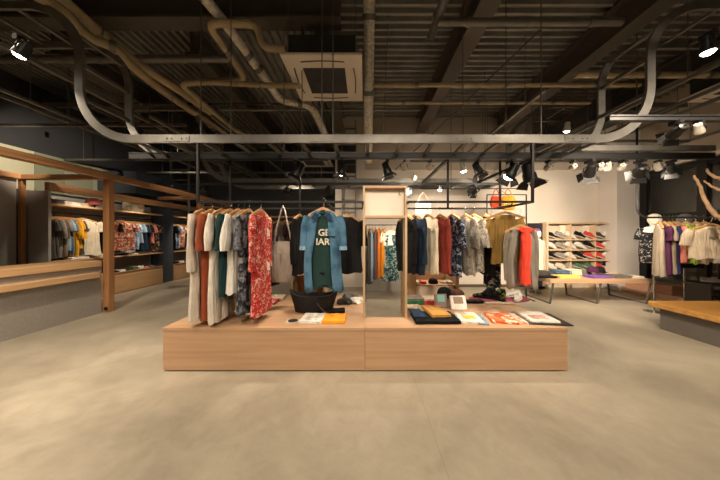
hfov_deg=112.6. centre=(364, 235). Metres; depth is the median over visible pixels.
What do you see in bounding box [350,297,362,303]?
scarf
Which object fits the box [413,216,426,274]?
denim jacket
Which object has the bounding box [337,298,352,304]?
scarf
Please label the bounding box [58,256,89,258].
folded clothes
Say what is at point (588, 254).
trainer
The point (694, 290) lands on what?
shelf
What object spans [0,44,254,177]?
channel
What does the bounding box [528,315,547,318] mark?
print
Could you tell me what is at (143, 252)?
folded clothes
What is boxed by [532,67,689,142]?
channel
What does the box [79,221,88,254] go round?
shirt
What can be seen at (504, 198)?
cloth bag
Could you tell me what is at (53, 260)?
shelf
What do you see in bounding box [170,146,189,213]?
tray
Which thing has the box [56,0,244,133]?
pipe
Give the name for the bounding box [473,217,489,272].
patterned shirt
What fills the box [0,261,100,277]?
countertop
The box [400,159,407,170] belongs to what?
track spotlight
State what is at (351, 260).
jacket
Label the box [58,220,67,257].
shirt
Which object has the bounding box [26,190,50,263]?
wall
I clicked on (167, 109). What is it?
ceiling pipe
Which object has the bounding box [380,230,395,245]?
white tee
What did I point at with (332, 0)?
rod
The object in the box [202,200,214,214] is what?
clothes hanger
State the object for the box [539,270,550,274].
folded clothes
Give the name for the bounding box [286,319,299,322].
stack
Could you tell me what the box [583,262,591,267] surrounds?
trainer
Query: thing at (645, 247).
dark tee
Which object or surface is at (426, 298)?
folded knit
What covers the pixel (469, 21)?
ceiling pipe
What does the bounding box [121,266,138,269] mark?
folded tee
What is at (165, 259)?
wall pier
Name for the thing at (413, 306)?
folded cloth
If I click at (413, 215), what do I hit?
clothes hanger
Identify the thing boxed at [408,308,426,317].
jeans
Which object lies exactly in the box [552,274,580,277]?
folded clothes
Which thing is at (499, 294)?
boot
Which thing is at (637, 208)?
rail
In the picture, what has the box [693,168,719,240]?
branch
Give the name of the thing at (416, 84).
ceiling pipe
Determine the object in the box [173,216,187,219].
shelf
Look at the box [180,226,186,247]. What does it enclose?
shirt
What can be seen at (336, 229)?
denim jacket
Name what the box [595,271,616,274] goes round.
folded clothes
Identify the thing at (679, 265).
shirt
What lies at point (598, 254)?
trainer
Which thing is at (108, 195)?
frame
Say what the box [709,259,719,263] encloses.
tee
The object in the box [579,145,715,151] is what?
channel
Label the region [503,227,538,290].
cardigan
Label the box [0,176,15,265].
wall
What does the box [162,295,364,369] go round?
display platform
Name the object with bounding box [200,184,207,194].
track spotlight
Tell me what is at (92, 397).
floor
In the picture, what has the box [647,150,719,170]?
trim
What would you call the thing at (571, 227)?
shoe shelf
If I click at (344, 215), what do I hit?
clothes hanger
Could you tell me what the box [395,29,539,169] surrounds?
rod
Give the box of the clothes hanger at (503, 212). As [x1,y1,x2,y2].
[486,203,524,219]
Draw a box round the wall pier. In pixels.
[151,175,172,282]
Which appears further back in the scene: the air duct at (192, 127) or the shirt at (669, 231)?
the air duct at (192, 127)
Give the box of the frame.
[0,146,232,311]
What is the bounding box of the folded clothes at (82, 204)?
[80,203,93,206]
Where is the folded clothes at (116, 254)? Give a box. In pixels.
[114,253,128,255]
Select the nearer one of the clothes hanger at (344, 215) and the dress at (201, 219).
the dress at (201, 219)
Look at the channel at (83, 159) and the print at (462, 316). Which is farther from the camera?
the channel at (83, 159)
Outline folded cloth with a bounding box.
[407,304,419,308]
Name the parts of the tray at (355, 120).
rail, rail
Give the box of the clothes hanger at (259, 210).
[252,200,268,217]
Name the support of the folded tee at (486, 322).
on the display platform at (391, 343)
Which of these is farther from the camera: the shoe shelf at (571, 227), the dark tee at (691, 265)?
the shoe shelf at (571, 227)
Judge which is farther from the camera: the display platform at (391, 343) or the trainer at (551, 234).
the trainer at (551, 234)
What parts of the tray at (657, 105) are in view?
splice plate, rail, splice plate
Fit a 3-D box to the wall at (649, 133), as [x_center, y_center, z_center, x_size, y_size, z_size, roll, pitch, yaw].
[6.560,-2.350,0.833,0.120,1.540,9.665,0,0,0]
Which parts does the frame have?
post, post, post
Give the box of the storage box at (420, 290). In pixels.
[416,286,452,294]
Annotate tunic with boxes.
[204,210,230,325]
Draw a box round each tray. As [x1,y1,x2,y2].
[42,102,687,188]
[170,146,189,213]
[342,120,355,216]
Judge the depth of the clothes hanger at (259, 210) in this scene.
2.46 m
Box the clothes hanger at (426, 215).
[423,207,435,218]
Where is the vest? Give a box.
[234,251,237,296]
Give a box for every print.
[461,315,475,318]
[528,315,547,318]
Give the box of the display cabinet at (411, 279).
[401,271,458,313]
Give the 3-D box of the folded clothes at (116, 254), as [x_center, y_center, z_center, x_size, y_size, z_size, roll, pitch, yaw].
[-5.742,0.428,5.550,0.291,0.042,0.306,0,0,0]
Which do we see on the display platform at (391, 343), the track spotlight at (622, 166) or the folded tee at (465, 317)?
the folded tee at (465, 317)
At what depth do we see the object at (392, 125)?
6.07 m
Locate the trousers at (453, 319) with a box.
[410,311,460,324]
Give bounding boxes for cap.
[428,278,437,283]
[437,287,450,297]
[450,289,464,295]
[586,266,602,272]
[597,266,607,272]
[709,219,719,224]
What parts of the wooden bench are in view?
seat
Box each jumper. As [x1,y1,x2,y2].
[272,294,286,300]
[272,298,279,304]
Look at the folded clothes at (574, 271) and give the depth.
4.93 m
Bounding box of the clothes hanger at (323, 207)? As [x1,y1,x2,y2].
[308,198,338,216]
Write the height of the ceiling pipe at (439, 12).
0.377 m
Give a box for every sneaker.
[506,290,519,297]
[514,292,522,301]
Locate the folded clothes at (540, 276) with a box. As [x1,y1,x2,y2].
[538,275,557,277]
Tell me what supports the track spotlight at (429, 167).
attached to the track at (132, 155)
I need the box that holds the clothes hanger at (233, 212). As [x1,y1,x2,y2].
[229,205,240,215]
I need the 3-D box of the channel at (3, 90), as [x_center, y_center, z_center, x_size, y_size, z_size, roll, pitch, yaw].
[-4.600,-2.425,4.500,0.040,1.189,5.800,0,0,0]
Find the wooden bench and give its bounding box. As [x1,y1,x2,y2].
[648,301,719,347]
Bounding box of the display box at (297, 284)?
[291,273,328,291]
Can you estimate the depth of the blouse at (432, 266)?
2.92 m
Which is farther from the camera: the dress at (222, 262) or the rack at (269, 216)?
the rack at (269, 216)
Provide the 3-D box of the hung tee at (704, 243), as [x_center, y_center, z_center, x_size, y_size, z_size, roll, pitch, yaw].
[4.325,0.084,2.997,0.706,0.419,0.114,0,0,6]
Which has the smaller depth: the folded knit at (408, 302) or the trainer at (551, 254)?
the folded knit at (408, 302)
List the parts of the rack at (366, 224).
post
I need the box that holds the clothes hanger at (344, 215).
[343,210,360,221]
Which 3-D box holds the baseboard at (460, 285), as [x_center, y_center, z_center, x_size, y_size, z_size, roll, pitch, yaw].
[2.970,1.265,6.112,5.940,0.070,0.014,0,0,0]
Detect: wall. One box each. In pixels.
[0,69,175,264]
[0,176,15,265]
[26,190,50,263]
[97,171,203,205]
[176,148,334,221]
[335,117,597,286]
[598,123,639,290]
[640,85,719,166]
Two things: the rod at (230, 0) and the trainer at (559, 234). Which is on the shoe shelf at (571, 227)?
the trainer at (559, 234)
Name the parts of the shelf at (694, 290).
leg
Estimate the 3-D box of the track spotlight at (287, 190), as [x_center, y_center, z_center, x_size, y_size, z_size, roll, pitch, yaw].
[-1.400,-0.830,4.317,0.147,0.180,0.178,0,0,0]
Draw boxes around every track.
[128,152,715,159]
[200,182,501,184]
[605,115,719,122]
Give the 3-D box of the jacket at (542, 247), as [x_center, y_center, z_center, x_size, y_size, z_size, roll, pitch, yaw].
[3.918,0.429,5.500,0.412,0.780,0.374,0,0,30]
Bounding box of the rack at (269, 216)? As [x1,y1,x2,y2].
[269,216,294,217]
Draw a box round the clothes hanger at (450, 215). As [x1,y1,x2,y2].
[447,207,460,219]
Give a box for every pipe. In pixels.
[0,54,229,63]
[34,0,226,133]
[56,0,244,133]
[109,103,283,104]
[119,108,419,111]
[180,18,286,129]
[198,79,301,88]
[373,101,590,104]
[374,82,641,87]
[426,0,448,41]
[437,16,625,27]
[573,71,719,78]
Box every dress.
[186,210,202,322]
[195,212,212,320]
[214,212,233,297]
[218,294,236,319]
[233,212,251,316]
[248,212,271,318]
[271,224,279,285]
[366,230,372,284]
[370,230,374,281]
[373,230,376,279]
[377,230,381,278]
[380,230,383,277]
[382,235,398,281]
[483,217,500,288]
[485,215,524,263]
[652,224,666,276]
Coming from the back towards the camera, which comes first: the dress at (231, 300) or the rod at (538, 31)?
the rod at (538, 31)
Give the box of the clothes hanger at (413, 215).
[411,207,422,219]
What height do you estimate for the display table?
0.489 m
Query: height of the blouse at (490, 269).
0.732 m
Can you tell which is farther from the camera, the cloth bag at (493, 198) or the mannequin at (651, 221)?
the cloth bag at (493, 198)
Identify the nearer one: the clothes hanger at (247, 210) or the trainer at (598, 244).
the clothes hanger at (247, 210)
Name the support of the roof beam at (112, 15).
attached to the ceiling at (411, 58)
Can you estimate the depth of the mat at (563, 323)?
2.38 m
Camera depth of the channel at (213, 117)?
4.24 m
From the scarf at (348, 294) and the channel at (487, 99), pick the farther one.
the channel at (487, 99)
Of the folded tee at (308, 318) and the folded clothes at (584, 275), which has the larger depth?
the folded clothes at (584, 275)
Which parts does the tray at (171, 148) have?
rail, rail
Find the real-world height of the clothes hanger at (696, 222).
0.190 m
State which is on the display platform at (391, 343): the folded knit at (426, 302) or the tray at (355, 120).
the folded knit at (426, 302)
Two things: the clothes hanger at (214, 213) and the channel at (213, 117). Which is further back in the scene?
the channel at (213, 117)
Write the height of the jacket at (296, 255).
0.732 m
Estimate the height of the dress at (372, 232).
1.062 m
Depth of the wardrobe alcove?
5.82 m
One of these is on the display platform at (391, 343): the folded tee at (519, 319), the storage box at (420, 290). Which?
the folded tee at (519, 319)
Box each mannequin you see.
[529,231,542,293]
[643,214,661,313]
[677,214,693,300]
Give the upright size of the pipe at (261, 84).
0.328 m
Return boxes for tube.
[422,160,448,182]
[471,160,525,185]
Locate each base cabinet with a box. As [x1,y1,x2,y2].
[101,273,102,296]
[114,266,162,293]
[173,262,189,280]
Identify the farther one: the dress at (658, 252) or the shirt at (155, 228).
the shirt at (155, 228)
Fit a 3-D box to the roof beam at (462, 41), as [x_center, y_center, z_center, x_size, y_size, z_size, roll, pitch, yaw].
[1.400,-2.800,1.040,0.240,0.400,10.040,0,0,0]
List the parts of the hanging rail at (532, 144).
hanging post, hanging post, hanging post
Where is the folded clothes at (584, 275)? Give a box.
[582,274,611,277]
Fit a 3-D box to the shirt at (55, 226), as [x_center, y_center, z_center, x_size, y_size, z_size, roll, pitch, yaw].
[-5.820,0.044,4.310,0.618,0.759,0.133,0,0,-6]
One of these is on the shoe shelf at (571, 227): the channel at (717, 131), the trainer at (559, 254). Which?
the trainer at (559, 254)
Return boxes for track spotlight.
[10,33,33,59]
[117,170,123,175]
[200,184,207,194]
[284,184,292,194]
[285,159,305,185]
[325,184,334,198]
[333,159,347,179]
[382,159,396,180]
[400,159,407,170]
[406,184,411,197]
[426,159,433,170]
[459,159,466,172]
[467,184,479,197]
[472,159,489,180]
[494,159,519,187]
[516,158,548,190]
[543,159,553,170]
[562,120,571,132]
[568,159,578,170]
[576,159,599,184]
[596,159,605,170]
[604,159,613,170]
[617,159,627,170]
[624,159,649,183]
[652,159,662,170]
[655,118,689,145]
[661,159,682,179]
[691,119,706,134]
[698,28,718,56]
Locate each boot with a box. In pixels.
[473,286,495,298]
[491,288,505,301]
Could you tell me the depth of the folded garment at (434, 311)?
2.60 m
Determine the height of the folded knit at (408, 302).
0.052 m
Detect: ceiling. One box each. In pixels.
[0,0,719,149]
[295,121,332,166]
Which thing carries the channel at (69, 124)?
hanging from the ceiling at (411, 58)
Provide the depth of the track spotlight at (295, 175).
2.93 m
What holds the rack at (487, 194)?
on the floor
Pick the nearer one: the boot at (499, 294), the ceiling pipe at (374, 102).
the boot at (499, 294)
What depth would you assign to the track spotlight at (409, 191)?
4.26 m
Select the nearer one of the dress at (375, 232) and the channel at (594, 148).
the channel at (594, 148)
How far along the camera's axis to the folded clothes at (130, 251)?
5.75 m
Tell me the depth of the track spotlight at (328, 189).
4.31 m
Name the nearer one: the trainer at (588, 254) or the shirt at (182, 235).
the trainer at (588, 254)
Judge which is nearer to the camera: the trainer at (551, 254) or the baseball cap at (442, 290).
the baseball cap at (442, 290)
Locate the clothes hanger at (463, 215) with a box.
[460,207,473,219]
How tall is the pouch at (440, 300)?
0.162 m
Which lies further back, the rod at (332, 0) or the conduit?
the conduit
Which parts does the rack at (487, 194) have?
post, post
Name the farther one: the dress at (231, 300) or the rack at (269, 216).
the rack at (269, 216)
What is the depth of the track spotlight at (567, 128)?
3.97 m
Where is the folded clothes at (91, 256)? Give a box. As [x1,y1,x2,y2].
[88,254,102,257]
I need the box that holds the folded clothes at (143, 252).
[131,251,149,253]
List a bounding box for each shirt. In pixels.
[51,219,60,259]
[55,219,63,257]
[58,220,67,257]
[62,220,70,256]
[65,220,72,255]
[67,219,102,256]
[68,220,76,250]
[68,220,78,254]
[68,221,84,256]
[79,221,87,248]
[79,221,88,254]
[100,223,123,252]
[114,221,139,250]
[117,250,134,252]
[134,224,142,249]
[135,224,151,250]
[135,224,154,251]
[138,224,147,242]
[151,224,163,251]
[151,225,157,242]
[173,225,182,248]
[173,226,178,249]
[178,225,186,247]
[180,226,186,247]
[271,222,280,243]
[274,222,285,240]
[282,223,290,240]
[436,217,451,274]
[444,217,466,277]
[461,217,480,276]
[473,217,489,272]
[663,224,673,275]
[669,224,678,274]
[676,226,682,274]
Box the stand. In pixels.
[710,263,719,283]
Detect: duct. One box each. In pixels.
[30,94,186,163]
[141,113,262,175]
[202,0,327,133]
[362,0,375,163]
[530,91,643,151]
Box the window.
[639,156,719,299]
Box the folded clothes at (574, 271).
[564,269,581,274]
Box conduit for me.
[383,15,389,127]
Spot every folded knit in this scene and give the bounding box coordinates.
[407,295,423,300]
[407,301,424,304]
[422,296,433,300]
[424,301,433,304]
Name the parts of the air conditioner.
hanger rod, fascia panel, casing, hanger rod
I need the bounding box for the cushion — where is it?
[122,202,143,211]
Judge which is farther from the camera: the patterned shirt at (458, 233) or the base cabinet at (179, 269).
the base cabinet at (179, 269)
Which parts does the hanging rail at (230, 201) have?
hanging post, hanging post, hanging post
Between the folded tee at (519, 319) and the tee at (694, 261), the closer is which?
the folded tee at (519, 319)
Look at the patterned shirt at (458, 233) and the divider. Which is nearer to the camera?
the patterned shirt at (458, 233)
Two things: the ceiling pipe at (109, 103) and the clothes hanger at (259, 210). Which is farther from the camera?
the ceiling pipe at (109, 103)
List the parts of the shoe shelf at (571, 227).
panel, upright panel, panel, upright panel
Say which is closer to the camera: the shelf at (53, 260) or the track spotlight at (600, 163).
the track spotlight at (600, 163)
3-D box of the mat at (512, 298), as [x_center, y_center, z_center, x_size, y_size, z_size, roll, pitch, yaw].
[1.857,0.873,3.326,0.830,0.014,0.349,0,0,0]
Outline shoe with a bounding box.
[700,277,719,282]
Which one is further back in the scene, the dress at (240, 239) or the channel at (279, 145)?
the channel at (279, 145)
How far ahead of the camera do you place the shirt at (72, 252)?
4.61 m
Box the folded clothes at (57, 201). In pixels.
[51,199,65,203]
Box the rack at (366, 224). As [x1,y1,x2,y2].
[365,224,396,300]
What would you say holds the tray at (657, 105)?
hanging from the rod
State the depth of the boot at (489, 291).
3.30 m
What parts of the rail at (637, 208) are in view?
ceiling rod, display arm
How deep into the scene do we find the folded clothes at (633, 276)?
4.58 m
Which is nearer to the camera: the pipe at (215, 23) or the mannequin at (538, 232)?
the pipe at (215, 23)
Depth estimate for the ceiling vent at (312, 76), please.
3.21 m
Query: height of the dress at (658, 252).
0.759 m
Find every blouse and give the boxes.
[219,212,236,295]
[425,217,438,274]
[480,217,495,275]
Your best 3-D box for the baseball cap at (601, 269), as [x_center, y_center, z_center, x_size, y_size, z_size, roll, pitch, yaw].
[4.726,0.674,4.815,0.196,0.126,0.248,0,0,-17]
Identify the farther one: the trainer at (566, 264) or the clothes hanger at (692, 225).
the trainer at (566, 264)
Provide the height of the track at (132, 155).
0.074 m
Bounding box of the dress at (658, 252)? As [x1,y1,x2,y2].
[652,224,666,276]
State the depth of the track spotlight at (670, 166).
2.95 m
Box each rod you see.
[200,0,201,133]
[230,0,231,133]
[321,0,322,133]
[332,0,333,133]
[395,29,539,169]
[540,0,541,133]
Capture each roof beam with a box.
[0,0,341,30]
[45,31,238,150]
[184,31,294,151]
[314,31,344,132]
[416,0,502,132]
[493,0,679,132]
[616,31,719,91]
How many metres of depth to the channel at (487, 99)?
5.28 m
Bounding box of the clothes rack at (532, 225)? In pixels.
[523,223,544,288]
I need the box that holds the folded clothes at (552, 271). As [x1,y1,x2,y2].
[548,269,571,274]
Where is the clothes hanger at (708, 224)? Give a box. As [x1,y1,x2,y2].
[692,217,719,230]
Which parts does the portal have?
panel, panel, panel, panel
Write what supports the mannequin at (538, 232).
on the floor
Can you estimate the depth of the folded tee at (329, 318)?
2.47 m
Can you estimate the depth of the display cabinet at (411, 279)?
3.67 m
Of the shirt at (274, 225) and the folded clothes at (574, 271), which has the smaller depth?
the shirt at (274, 225)
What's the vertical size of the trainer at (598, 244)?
0.202 m
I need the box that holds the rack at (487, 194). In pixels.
[486,194,534,301]
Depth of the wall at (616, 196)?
5.67 m
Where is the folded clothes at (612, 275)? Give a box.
[605,274,631,277]
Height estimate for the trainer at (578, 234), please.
0.202 m
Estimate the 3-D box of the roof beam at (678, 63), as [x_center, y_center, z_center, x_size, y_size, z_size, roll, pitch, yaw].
[5.300,-2.800,1.040,0.240,0.400,10.040,0,0,0]
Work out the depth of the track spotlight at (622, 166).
2.94 m
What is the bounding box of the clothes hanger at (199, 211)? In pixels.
[193,200,205,214]
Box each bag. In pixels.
[270,206,294,281]
[290,289,337,312]
[415,193,431,217]
[490,189,501,207]
[502,189,515,209]
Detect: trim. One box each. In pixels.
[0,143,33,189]
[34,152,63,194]
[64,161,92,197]
[93,167,121,202]
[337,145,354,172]
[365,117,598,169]
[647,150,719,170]
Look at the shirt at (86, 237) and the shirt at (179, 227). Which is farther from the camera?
the shirt at (179, 227)
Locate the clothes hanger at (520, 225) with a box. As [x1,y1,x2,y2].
[505,216,536,231]
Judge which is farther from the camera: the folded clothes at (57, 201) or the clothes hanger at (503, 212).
the folded clothes at (57, 201)
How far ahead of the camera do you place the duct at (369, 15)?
3.25 m
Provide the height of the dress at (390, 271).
0.932 m
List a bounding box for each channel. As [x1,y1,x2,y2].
[0,31,211,174]
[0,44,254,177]
[0,50,186,126]
[0,67,170,161]
[64,97,327,160]
[146,121,332,173]
[148,45,261,177]
[181,144,293,184]
[210,115,288,176]
[277,144,310,177]
[410,99,628,161]
[467,88,545,151]
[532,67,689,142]
[536,0,719,151]
[551,63,719,163]
[563,67,719,151]
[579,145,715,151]
[679,102,719,144]
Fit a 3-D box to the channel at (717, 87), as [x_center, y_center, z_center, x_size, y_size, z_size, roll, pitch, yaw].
[4.750,-2.499,3.600,0.040,1.039,4.600,0,0,0]
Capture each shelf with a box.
[51,203,162,215]
[51,252,162,261]
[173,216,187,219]
[541,222,609,288]
[683,281,719,300]
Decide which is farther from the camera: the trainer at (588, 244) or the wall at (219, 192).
the wall at (219, 192)
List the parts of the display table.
leg frame, leg frame, leg frame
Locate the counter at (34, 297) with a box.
[0,261,100,341]
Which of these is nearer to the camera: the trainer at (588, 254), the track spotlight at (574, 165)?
the track spotlight at (574, 165)
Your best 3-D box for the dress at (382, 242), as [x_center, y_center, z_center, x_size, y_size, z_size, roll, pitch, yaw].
[0.374,0.353,4.996,0.137,0.962,0.388,0,0,5]
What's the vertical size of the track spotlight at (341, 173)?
0.230 m
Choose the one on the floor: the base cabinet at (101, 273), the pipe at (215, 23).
the base cabinet at (101, 273)
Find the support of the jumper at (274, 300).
on the display platform at (265, 342)
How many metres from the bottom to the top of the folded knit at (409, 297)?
0.032 m
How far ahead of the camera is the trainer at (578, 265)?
5.92 m
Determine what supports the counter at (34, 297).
on the floor
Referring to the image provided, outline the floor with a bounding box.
[0,277,719,479]
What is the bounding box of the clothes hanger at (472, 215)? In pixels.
[471,207,482,219]
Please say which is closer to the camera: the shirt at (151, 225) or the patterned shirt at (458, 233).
the patterned shirt at (458, 233)
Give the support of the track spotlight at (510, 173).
attached to the track at (132, 155)
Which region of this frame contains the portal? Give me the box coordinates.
[363,186,406,317]
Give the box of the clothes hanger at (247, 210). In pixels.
[239,200,252,214]
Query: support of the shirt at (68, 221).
hanging from the clothes hanger
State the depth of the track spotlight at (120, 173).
4.58 m
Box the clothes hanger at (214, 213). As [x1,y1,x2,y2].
[211,205,223,215]
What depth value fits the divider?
5.62 m
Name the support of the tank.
hanging from the clothes hanger at (520, 225)
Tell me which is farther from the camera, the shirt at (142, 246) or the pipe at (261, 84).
the shirt at (142, 246)
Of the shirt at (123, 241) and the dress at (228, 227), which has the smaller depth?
the dress at (228, 227)
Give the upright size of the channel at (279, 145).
1.339 m
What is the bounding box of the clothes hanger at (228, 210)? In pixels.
[221,205,232,214]
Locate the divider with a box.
[367,271,400,290]
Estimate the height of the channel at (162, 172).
1.439 m
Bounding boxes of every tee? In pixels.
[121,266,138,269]
[298,313,325,323]
[312,211,332,286]
[321,313,346,323]
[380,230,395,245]
[453,311,483,323]
[476,314,489,324]
[483,311,519,324]
[507,312,531,323]
[515,311,560,323]
[634,226,652,262]
[679,226,719,259]
[680,226,688,262]
[681,263,704,268]
[683,224,698,264]
[694,224,708,264]
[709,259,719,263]
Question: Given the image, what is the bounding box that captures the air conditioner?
[280,0,362,100]
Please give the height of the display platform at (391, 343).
0.420 m
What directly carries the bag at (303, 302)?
on the display platform at (265, 342)
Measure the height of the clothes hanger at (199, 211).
0.190 m
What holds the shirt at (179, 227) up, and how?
hanging from the clothes hanger
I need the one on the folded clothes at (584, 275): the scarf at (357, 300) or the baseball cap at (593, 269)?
the baseball cap at (593, 269)
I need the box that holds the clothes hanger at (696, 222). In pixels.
[692,215,704,225]
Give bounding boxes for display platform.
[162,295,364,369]
[365,295,567,369]
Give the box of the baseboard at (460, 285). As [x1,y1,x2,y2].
[459,284,522,286]
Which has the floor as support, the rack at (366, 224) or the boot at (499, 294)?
the rack at (366, 224)
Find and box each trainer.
[549,232,556,238]
[549,242,556,248]
[549,252,556,258]
[549,263,556,268]
[554,231,566,238]
[554,241,566,248]
[554,251,566,258]
[554,262,566,268]
[564,231,575,238]
[564,241,575,248]
[564,251,575,258]
[564,262,575,268]
[573,231,585,238]
[573,241,585,248]
[573,251,585,258]
[573,262,585,269]
[583,231,595,238]
[583,241,595,248]
[583,251,595,258]
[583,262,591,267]
[596,232,604,238]
[596,242,604,248]
[596,252,604,258]
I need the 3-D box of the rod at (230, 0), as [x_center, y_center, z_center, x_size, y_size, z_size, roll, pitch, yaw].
[-1.396,-2.035,2.500,0.012,1.970,0.010,0,0,0]
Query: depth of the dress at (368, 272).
4.84 m
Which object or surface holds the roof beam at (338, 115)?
attached to the ceiling at (411, 58)
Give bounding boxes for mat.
[469,297,529,302]
[511,312,573,325]
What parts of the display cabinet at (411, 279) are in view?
panel, panel, panel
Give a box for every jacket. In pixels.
[290,217,304,276]
[299,211,346,293]
[341,217,367,273]
[395,217,417,274]
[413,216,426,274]
[539,238,545,269]
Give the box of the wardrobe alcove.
[17,191,187,270]
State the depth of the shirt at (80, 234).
4.69 m
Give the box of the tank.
[517,228,534,285]
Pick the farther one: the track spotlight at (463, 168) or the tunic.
the track spotlight at (463, 168)
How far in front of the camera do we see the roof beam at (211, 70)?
4.47 m
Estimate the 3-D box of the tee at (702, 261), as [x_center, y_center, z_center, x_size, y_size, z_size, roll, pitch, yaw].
[4.836,0.112,3.495,0.137,0.580,0.574,0,0,28]
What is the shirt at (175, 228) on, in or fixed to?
hanging from the clothes hanger
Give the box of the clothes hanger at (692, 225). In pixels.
[681,215,694,226]
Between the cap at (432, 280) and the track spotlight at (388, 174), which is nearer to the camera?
the track spotlight at (388, 174)
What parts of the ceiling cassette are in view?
fascia panel, casing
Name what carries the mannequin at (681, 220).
on the floor
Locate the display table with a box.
[524,272,652,303]
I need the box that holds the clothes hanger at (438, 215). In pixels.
[435,207,447,219]
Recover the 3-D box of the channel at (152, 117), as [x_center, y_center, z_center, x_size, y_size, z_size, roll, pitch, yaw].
[-3.050,-2.349,5.700,0.040,1.339,4.600,0,0,0]
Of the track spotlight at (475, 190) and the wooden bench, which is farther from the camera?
the track spotlight at (475, 190)
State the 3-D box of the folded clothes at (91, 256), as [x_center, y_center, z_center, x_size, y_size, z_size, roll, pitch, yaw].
[-5.721,0.418,5.060,0.291,0.062,0.306,0,0,0]
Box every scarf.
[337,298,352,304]
[342,292,356,297]
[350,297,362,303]
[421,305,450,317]
[466,299,484,303]
[484,302,514,304]
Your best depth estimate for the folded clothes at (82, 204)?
4.86 m
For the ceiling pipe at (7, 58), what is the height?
0.122 m
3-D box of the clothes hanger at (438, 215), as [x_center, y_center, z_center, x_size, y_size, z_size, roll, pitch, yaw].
[0.969,-0.281,3.100,0.024,0.190,0.400,0,0,-10]
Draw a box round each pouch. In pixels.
[434,294,447,307]
[449,296,467,309]
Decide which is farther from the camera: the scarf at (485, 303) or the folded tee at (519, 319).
the scarf at (485, 303)
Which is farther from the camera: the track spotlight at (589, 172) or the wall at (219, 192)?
the wall at (219, 192)
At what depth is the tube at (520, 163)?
3.80 m
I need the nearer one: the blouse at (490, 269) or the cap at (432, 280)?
the blouse at (490, 269)
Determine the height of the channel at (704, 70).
1.139 m
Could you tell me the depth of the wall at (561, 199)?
6.12 m
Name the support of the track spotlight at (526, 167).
attached to the track at (132, 155)
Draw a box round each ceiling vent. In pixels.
[303,68,347,93]
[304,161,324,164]
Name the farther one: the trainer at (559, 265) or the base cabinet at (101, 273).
the trainer at (559, 265)
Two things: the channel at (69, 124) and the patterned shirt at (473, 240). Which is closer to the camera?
the patterned shirt at (473, 240)
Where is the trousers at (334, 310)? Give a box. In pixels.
[314,308,344,312]
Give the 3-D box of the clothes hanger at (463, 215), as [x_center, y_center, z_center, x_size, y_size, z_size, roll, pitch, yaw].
[1.292,-0.281,3.100,0.024,0.190,0.400,0,0,-4]
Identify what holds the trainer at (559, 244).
on the shoe shelf at (571, 227)
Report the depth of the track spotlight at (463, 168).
2.94 m
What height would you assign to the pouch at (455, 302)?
0.159 m
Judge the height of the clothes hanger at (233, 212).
0.190 m
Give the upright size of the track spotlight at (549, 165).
0.127 m
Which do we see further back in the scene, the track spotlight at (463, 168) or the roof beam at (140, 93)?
the roof beam at (140, 93)
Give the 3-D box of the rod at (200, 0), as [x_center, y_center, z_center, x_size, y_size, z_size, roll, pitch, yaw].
[-1.708,-2.035,2.500,0.012,1.970,0.010,0,0,0]
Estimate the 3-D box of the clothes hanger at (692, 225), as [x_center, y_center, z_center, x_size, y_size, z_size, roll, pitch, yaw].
[4.681,-0.208,3.500,0.024,0.190,0.360,0,0,28]
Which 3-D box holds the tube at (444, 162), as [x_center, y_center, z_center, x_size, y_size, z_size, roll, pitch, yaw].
[1.050,-0.970,3.725,0.036,0.036,1.350,0,0,0]
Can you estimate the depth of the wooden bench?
3.07 m
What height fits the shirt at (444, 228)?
0.702 m
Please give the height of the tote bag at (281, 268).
0.933 m
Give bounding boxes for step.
[621,281,719,300]
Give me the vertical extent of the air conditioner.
0.949 m
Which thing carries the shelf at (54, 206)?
attached to the wardrobe alcove
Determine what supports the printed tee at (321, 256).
hanging from the clothes hanger
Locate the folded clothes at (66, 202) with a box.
[63,201,80,205]
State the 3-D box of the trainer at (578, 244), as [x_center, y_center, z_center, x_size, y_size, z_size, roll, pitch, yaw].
[5.314,0.218,5.947,0.248,0.202,0.090,0,0,20]
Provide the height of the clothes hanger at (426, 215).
0.190 m
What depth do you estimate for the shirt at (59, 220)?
4.37 m
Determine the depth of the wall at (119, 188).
6.13 m
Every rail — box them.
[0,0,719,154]
[196,143,363,208]
[406,143,533,208]
[433,188,516,188]
[636,32,714,218]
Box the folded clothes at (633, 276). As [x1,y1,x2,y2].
[631,275,643,277]
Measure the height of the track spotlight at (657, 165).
0.134 m
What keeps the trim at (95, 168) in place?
attached to the wall at (63, 142)
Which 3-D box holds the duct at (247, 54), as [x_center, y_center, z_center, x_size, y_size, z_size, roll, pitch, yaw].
[-1.410,-2.275,3.562,0.463,0.958,2.259,0,0,32]

